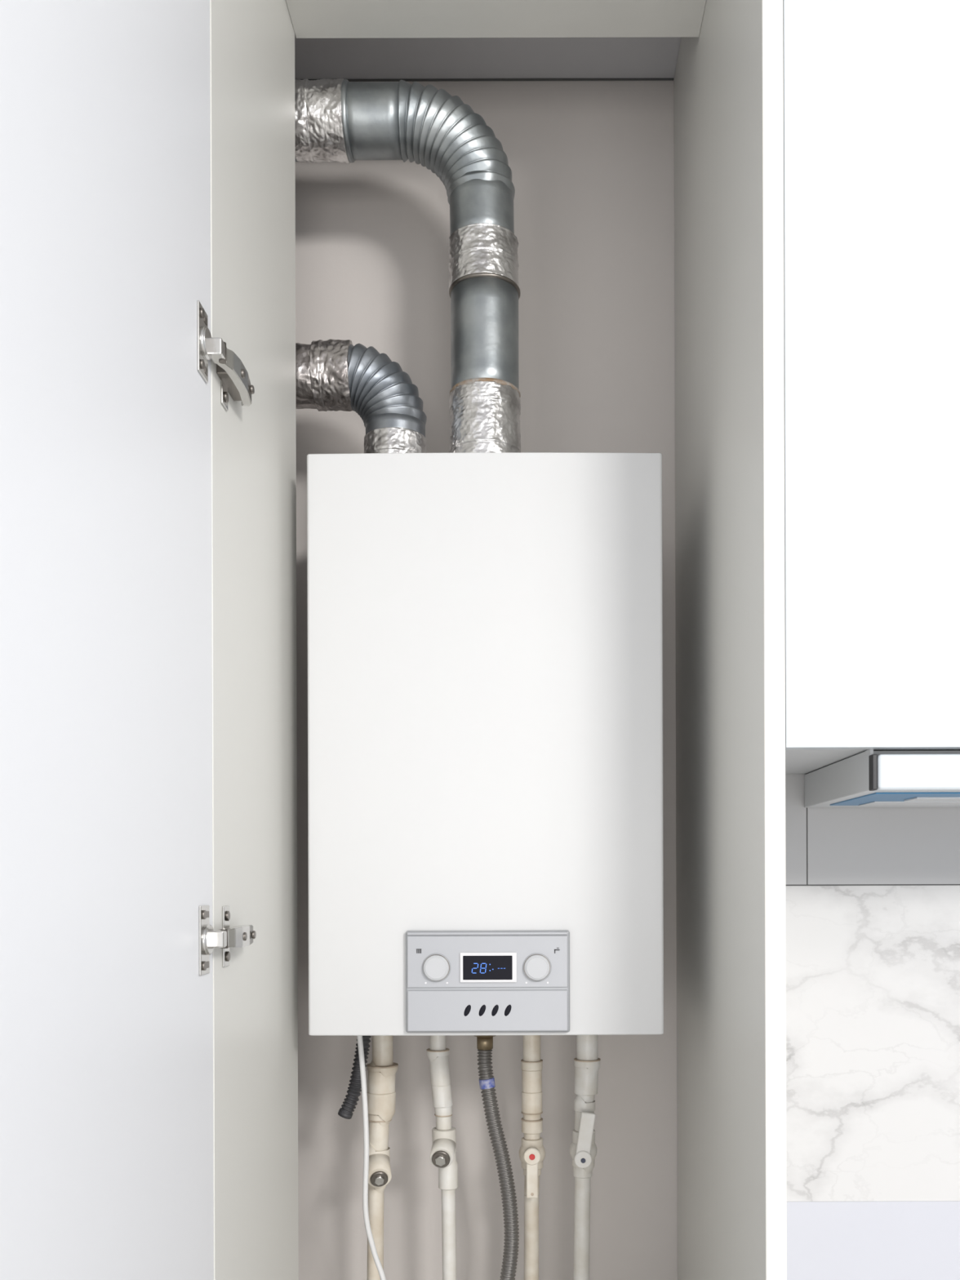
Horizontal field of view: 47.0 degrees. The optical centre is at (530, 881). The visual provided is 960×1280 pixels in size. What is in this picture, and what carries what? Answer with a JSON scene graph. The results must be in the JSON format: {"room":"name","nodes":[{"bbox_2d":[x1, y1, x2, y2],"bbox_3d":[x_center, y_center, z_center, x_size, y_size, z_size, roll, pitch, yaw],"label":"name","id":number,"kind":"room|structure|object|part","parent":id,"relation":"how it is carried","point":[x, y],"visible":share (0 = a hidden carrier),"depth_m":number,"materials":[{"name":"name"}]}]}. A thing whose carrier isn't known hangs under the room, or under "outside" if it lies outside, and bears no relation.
{"room":"kitchen","nodes":[
{"label":"kitchen","id":0,"kind":"room"},
{"bbox_2d":[295,79,677,1279],"bbox_3d":[-0.878,0.138,1.745,2.244,2.730,0.110,0,0,0],"label":"wall","id":1,"kind":"structure","parent":0,"point":[591,163],"depth_m":1.69,"materials":[{"name":"paint"}]},
{"bbox_2d":[294,34,681,79],"bbox_3d":[0.096,-1.265,-0.400,4.200,0.070,4.400,0,0,0],"label":"ceiling","id":2,"kind":"structure","parent":0,"point":[428,58],"depth_m":1.65,"materials":[{"name":"grey paint"}]},
{"bbox_2d":[782,0,959,773],"bbox_3d":[0.845,-0.680,1.190,1.206,1.101,0.279,0,0,0],"label":"upper cabinet","id":3,"kind":"object","parent":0,"point":[872,87],"depth_m":1.05,"materials":[{"name":"white wood"}]},
{"bbox_3d":[0.105,1.525,-0.400,4.200,0.050,4.400,0,0,0],"label":"floor","id":4,"kind":"structure","parent":0,"visible":0},
{"bbox_2d":[0,0,786,1279],"bbox_3d":[-0.183,0.136,1.095,0.853,2.730,1.190,0,0,0],"label":"tall cabinet","id":5,"kind":"object","parent":4,"relation":"on","point":[148,1103],"depth_m":1.04,"materials":[{"name":"white plastic"}]},
{"bbox_3d":[-0.312,0.121,0.776,0.019,2.560,0.551,0,0,0],"label":"open door","id":6,"kind":"part","parent":5,"relation":"part of","materials":[{"name":"white"}]},
{"bbox_2d":[196,300,212,383],"bbox_3d":[-0.301,-0.499,1.021,0.006,0.064,0.030,0,0,0],"label":"hinge","id":7,"kind":"object","parent":5,"relation":"on","point":[204,340],"depth_m":1.01,"materials":[{"name":"silver metal"}]},
{"bbox_2d":[199,905,213,975],"bbox_3d":[-0.300,0.054,1.021,0.006,0.064,0.030,0,0,0],"label":"hinge","id":8,"kind":"object","parent":5,"relation":"on","point":[206,930],"depth_m":1.01,"materials":[{"name":"silver metal"}]},
{"bbox_3d":[-0.293,-0.499,1.073,0.024,0.064,0.134,0,0,0],"label":"cabinet hinge","id":9,"kind":"part","parent":5,"relation":"part of","materials":[{"name":"silver metal"}]},
{"bbox_3d":[-0.291,0.054,1.073,0.024,0.064,0.134,0,0,0],"label":"cabinet hinge","id":10,"kind":"part","parent":5,"relation":"part of","materials":[{"name":"silver metal"}]},
{"bbox_3d":[-0.297,-0.499,1.097,0.013,0.015,0.062,0,0,0],"label":"mount plate","id":11,"kind":"part","parent":5,"relation":"part of","materials":[{"name":"silver metal"}]},
{"bbox_3d":[-0.291,-0.499,1.091,0.018,0.021,0.098,0,0,0],"label":"hinge arm","id":12,"kind":"part","parent":5,"relation":"part of","materials":[{"name":"silver metal"}]},
{"bbox_3d":[-0.290,0.054,1.091,0.018,0.021,0.098,0,0,0],"label":"hinge arm","id":13,"kind":"part","parent":5,"relation":"part of","materials":[{"name":"silver metal"}]},
{"bbox_3d":[-0.312,0.136,1.241,0.020,2.729,0.378,0,0,0],"label":"panel","id":14,"kind":"part","parent":5,"relation":"part of","materials":[{"name":"white plastic"}]},
{"bbox_2d":[306,452,663,1035],"bbox_3d":[-0.056,-0.158,1.509,0.436,0.733,0.362,0,0,0],"label":"boiler","id":15,"kind":"object","parent":5,"relation":"in","point":[485,629],"visible":1,"depth_m":1.35,"materials":[{"name":"white metal"}]},
{"bbox_2d":[337,1035,371,1119],"bbox_3d":[-0.239,0.256,1.500,0.047,0.134,0.020,0,0,0],"label":"hose","id":16,"kind":"object","parent":15,"relation":"attached to","point":[349,1103],"visible":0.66,"depth_m":1.49,"materials":[{"name":"grey"}]},
{"bbox_2d":[295,338,426,453],"bbox_3d":[-0.380,-0.628,1.501,0.480,0.207,0.093,0,0,0],"label":"duct","id":17,"kind":"object","parent":15,"relation":"attached to","point":[331,375],"visible":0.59,"depth_m":1.46,"materials":[{"name":"metal"}]},
{"bbox_2d":[356,1035,386,1279],"bbox_3d":[-0.208,0.433,1.467,0.047,0.489,0.014,0,0,-19],"label":"power cable","id":18,"kind":"object","parent":15,"relation":"attached to","point":[360,1042],"visible":0.92,"depth_m":1.46,"materials":[{"name":"white plastic"}]},
{"bbox_2d":[366,1035,398,1279],"bbox_3d":[-0.210,0.435,1.537,0.048,0.490,0.069,0,0,0],"label":"pipe","id":19,"kind":"object","parent":15,"relation":"attached to","point":[382,1070],"visible":0.93,"depth_m":1.54,"materials":[{"name":"white plastic"}]},
{"bbox_2d":[294,78,520,453],"bbox_3d":[-0.317,-0.803,1.500,0.607,0.556,0.098,0,0,0],"label":"duct","id":20,"kind":"object","parent":15,"relation":"attached to","point":[340,120],"visible":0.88,"depth_m":1.46,"materials":[{"name":"metal"}]},
{"bbox_3d":[-0.114,0.104,1.333,0.031,0.031,0.008,0,0,0],"label":"knob","id":21,"kind":"part","parent":15,"relation":"part of","materials":[{"name":"grey plastic"}]},
{"bbox_2d":[426,1035,457,1279],"bbox_3d":[-0.124,0.434,1.536,0.044,0.490,0.062,0,0,0],"label":"pipe","id":22,"kind":"object","parent":15,"relation":"attached to","point":[442,1156],"visible":0.96,"depth_m":1.54,"materials":[{"name":"white plastic"}]},
{"bbox_3d":[-0.052,0.122,1.345,0.200,0.124,0.014,0,0,0],"label":"fascia frame","id":23,"kind":"part","parent":15,"relation":"part of","materials":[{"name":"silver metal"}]},
{"bbox_3d":[-0.052,0.104,1.336,0.060,0.029,0.008,0,0,0],"label":"display glass","id":24,"kind":"part","parent":15,"relation":"part of","materials":[{"name":"black glass"}]},
{"bbox_2d":[473,1035,519,1279],"bbox_3d":[-0.048,0.441,1.530,0.063,0.479,0.029,0,0,0],"label":"gas hose","id":25,"kind":"object","parent":15,"relation":"attached to","point":[484,1042],"visible":0.98,"depth_m":1.52,"materials":[{"name":"silver metal"}]},
{"bbox_2d":[518,1035,545,1279],"bbox_3d":[0.002,0.434,1.540,0.038,0.490,0.057,0,0,0],"label":"pipe","id":26,"kind":"object","parent":15,"relation":"attached to","point":[531,1153],"visible":0.97,"depth_m":1.54,"materials":[{"name":"white plastic"}]},
{"bbox_3d":[0.002,0.404,1.518,0.016,0.064,0.005,0,0,0],"label":"valve lever","id":27,"kind":"part","parent":26,"relation":"part of","materials":[{"name":"beige plastic"}]},
{"bbox_3d":[0.008,0.104,1.333,0.031,0.031,0.008,0,0,0],"label":"knob","id":28,"kind":"part","parent":15,"relation":"part of","materials":[{"name":"grey plastic"}]},
{"bbox_2d":[569,1035,600,1279],"bbox_3d":[0.077,0.434,1.540,0.044,0.490,0.059,0,0,0],"label":"pipe","id":29,"kind":"object","parent":15,"relation":"attached to","point":[583,1148],"visible":0.98,"depth_m":1.54,"materials":[{"name":"white plastic"}]},
{"bbox_3d":[0.075,0.354,1.518,0.029,0.073,0.005,0,0,0],"label":"valve lever","id":30,"kind":"part","parent":29,"relation":"part of","materials":[{"name":"white plastic"}]},
{"bbox_3d":[-0.043,-1.110,1.244,0.525,0.020,0.385,0,0,0],"label":"panel","id":31,"kind":"part","parent":5,"relation":"part of","materials":[{"name":"white plastic"}]},
{"bbox_3d":[0.234,0.135,1.371,0.020,2.729,0.637,0,0,0],"label":"panel","id":32,"kind":"part","parent":5,"relation":"part of","materials":[{"name":"white laminate"}]},
{"bbox_3d":[1.222,0.131,1.568,1.957,2.730,0.464,0,0,0],"label":"wall","id":33,"kind":"structure","parent":0,"visible":0},
{"bbox_2d":[785,773,806,884],"bbox_3d":[0.288,-0.149,1.333,0.090,0.304,0.006,0,0,0],"label":"tile","id":34,"kind":"structure","parent":33,"relation":"attached to","point":[795,809],"depth_m":1.33,"materials":[{"name":"grey tile"}]},
{"bbox_2d":[806,808,807,884],"bbox_3d":[0.333,-0.149,1.334,0.002,0.304,0.004,0,0,0],"label":"tile seam","id":35,"kind":"structure","parent":33,"relation":"attached to","point":[806,808],"depth_m":1.33,"materials":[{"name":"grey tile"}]},
{"bbox_2d":[786,885,959,1201],"bbox_3d":[1.222,0.193,1.333,1.956,0.381,0.006,0,0,0],"label":"marble slab","id":36,"kind":"object","parent":33,"relation":"attached to","point":[873,972],"depth_m":1.33,"materials":[{"name":"white stone"}]},
{"bbox_2d":[786,884,959,885],"bbox_3d":[1.222,0.002,1.334,1.956,0.002,0.004,0,0,0],"label":"tile seam","id":37,"kind":"structure","parent":33,"relation":"attached to","point":[821,884],"depth_m":1.33,"materials":[{"name":"grey tile"}]},
{"bbox_2d":[786,1200,959,1279],"bbox_3d":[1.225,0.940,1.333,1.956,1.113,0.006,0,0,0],"label":"countertop","id":38,"kind":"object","parent":33,"relation":"attached to","point":[900,1240],"depth_m":1.33,"materials":[{"name":"grey"}]},
{"bbox_2d":[804,749,959,808],"bbox_3d":[0.626,-0.108,1.192,0.596,0.044,0.273,0,0,0],"label":"range hood","id":39,"kind":"object","parent":33,"relation":"attached to","point":[869,778],"visible":1,"depth_m":1.10,"materials":[{"name":"grey metal"}]},
{"bbox_2d":[904,796,959,801],"bbox_3d":[0.450,-0.087,1.160,0.100,0.002,0.040,0,0,0],"label":"lamp","id":40,"kind":"object","parent":39,"relation":"on","point":[906,798],"depth_m":1.15,"materials":[{"name":"grey"}]},
{"bbox_2d":[807,807,959,884],"bbox_3d":[1.267,-0.152,1.333,1.866,0.304,0.006,0,0,0],"label":"wall panel","id":41,"kind":"object","parent":33,"relation":"attached to","point":[846,845],"visible":0.4,"depth_m":1.33,"materials":[{"name":"grey"}]}
]}

